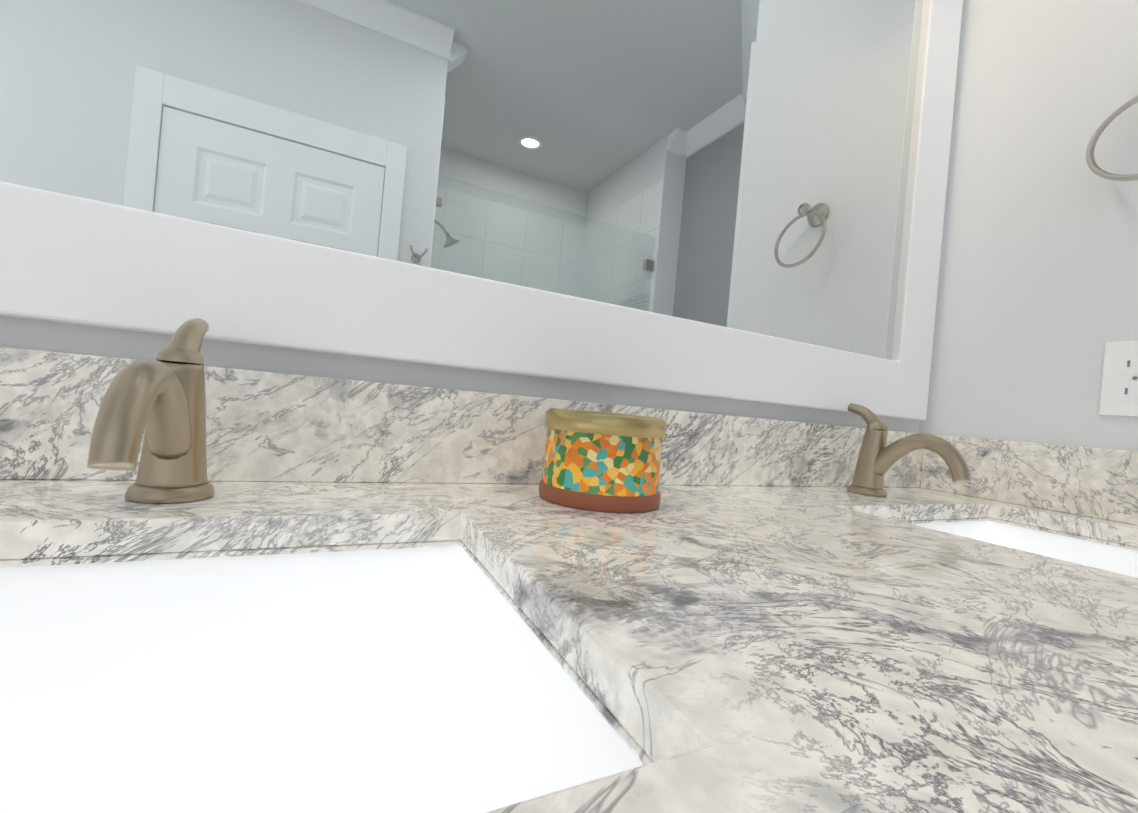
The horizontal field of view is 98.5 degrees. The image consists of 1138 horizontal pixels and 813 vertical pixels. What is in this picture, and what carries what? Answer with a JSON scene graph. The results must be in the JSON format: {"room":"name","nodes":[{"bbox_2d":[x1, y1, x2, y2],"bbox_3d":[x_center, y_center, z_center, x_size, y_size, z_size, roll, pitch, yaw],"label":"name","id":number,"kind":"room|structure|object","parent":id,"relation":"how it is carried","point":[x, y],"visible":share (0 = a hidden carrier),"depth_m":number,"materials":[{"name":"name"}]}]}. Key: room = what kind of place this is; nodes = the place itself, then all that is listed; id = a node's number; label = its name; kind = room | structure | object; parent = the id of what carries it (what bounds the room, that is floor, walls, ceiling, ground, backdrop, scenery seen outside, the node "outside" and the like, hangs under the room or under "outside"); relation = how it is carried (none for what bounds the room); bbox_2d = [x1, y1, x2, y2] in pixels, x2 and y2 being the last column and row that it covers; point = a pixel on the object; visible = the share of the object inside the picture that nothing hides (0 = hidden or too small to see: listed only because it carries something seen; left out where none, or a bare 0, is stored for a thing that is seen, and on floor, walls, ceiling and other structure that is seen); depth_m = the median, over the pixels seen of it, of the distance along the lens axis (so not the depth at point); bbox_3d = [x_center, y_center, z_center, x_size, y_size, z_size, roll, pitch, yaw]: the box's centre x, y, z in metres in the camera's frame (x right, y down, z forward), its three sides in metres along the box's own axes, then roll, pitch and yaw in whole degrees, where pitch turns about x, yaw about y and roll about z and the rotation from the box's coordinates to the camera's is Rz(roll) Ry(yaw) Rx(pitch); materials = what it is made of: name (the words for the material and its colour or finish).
{"room":"bathroom","nodes":[
{"label":"bathroom","id":0,"kind":"room"},
{"bbox_2d":[0,0,1107,534],"bbox_3d":[-0.281,-0.386,0.551,4.080,2.700,0.100,5,0,-26],"label":"wall","id":1,"kind":"structure","parent":0,"point":[1036,306],"depth_m":0.87,"materials":[{"name":"white paint"}]},
{"bbox_2d":[0,0,962,420],"bbox_3d":[0.085,-0.511,0.653,1.475,0.966,0.028,5,0,-26],"label":"mirror","id":2,"kind":"object","parent":1,"relation":"attached to","point":[742,200],"visible":0.98,"depth_m":0.58,"materials":[{"name":"white"}]},
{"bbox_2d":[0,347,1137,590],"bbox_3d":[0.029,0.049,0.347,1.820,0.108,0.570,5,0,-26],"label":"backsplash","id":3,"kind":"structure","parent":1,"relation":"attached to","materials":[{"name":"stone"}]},
{"bbox_2d":[1063,0,1137,550],"bbox_3d":[2.153,-0.172,-0.060,0.260,2.700,3.130,5,0,-26],"label":"wall","id":4,"kind":"structure","parent":0,"point":[1109,282],"depth_m":0.78,"materials":[{"name":"white paint"}]},
{"bbox_2d":[1086,96,1137,180],"bbox_3d":[0.865,-0.413,0.715,0.078,0.179,0.145,5,0,-26],"label":"towel ring","id":5,"kind":"object","parent":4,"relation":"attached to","point":[1094,168],"visible":1,"depth_m":0.75,"materials":[{"name":"grey metal"}]},
{"bbox_2d":[1099,340,1137,415],"bbox_3d":[0.858,-0.043,0.743,0.008,0.115,0.070,5,0,-26],"label":"electrical outlet plate","id":6,"kind":"object","parent":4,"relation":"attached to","point":[1119,392],"visible":1,"depth_m":0.76,"materials":[{"name":"white plastic"}]},
{"bbox_3d":[0.295,1.070,-0.859,4.280,0.100,3.450,5,0,-26],"label":"floor","id":7,"kind":"structure","parent":0,"visible":0},
{"bbox_2d":[0,347,1137,812],"bbox_3d":[-0.008,0.492,0.344,1.822,0.998,0.578,5,0,-26],"label":"bathroom vanity","id":8,"kind":"object","parent":7,"relation":"on","point":[338,595],"visible":0.92,"depth_m":0.33,"materials":[{"name":"white stone"}]},
{"bbox_2d":[87,318,214,502],"bbox_3d":[-0.290,0.000,0.349,0.056,0.148,0.184,5,0,-26],"label":"faucet","id":9,"kind":"object","parent":8,"relation":"on","point":[160,400],"visible":1,"depth_m":0.37,"materials":[{"name":"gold metal"}]},
{"bbox_2d":[539,408,666,512],"bbox_3d":[0.037,0.054,0.544,0.134,0.097,0.134,5,0,-26],"label":"candle jar","id":10,"kind":"object","parent":8,"relation":"on","point":[599,461],"visible":0.98,"depth_m":0.49,"materials":[{"name":"multicoloured glass"}]},
{"bbox_2d":[847,403,970,496],"bbox_3d":[0.519,0.071,0.765,0.056,0.148,0.184,5,0,-26],"label":"faucet","id":11,"kind":"object","parent":8,"relation":"on","point":[878,459],"visible":1,"depth_m":0.79,"materials":[{"name":"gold metal"}]}
]}

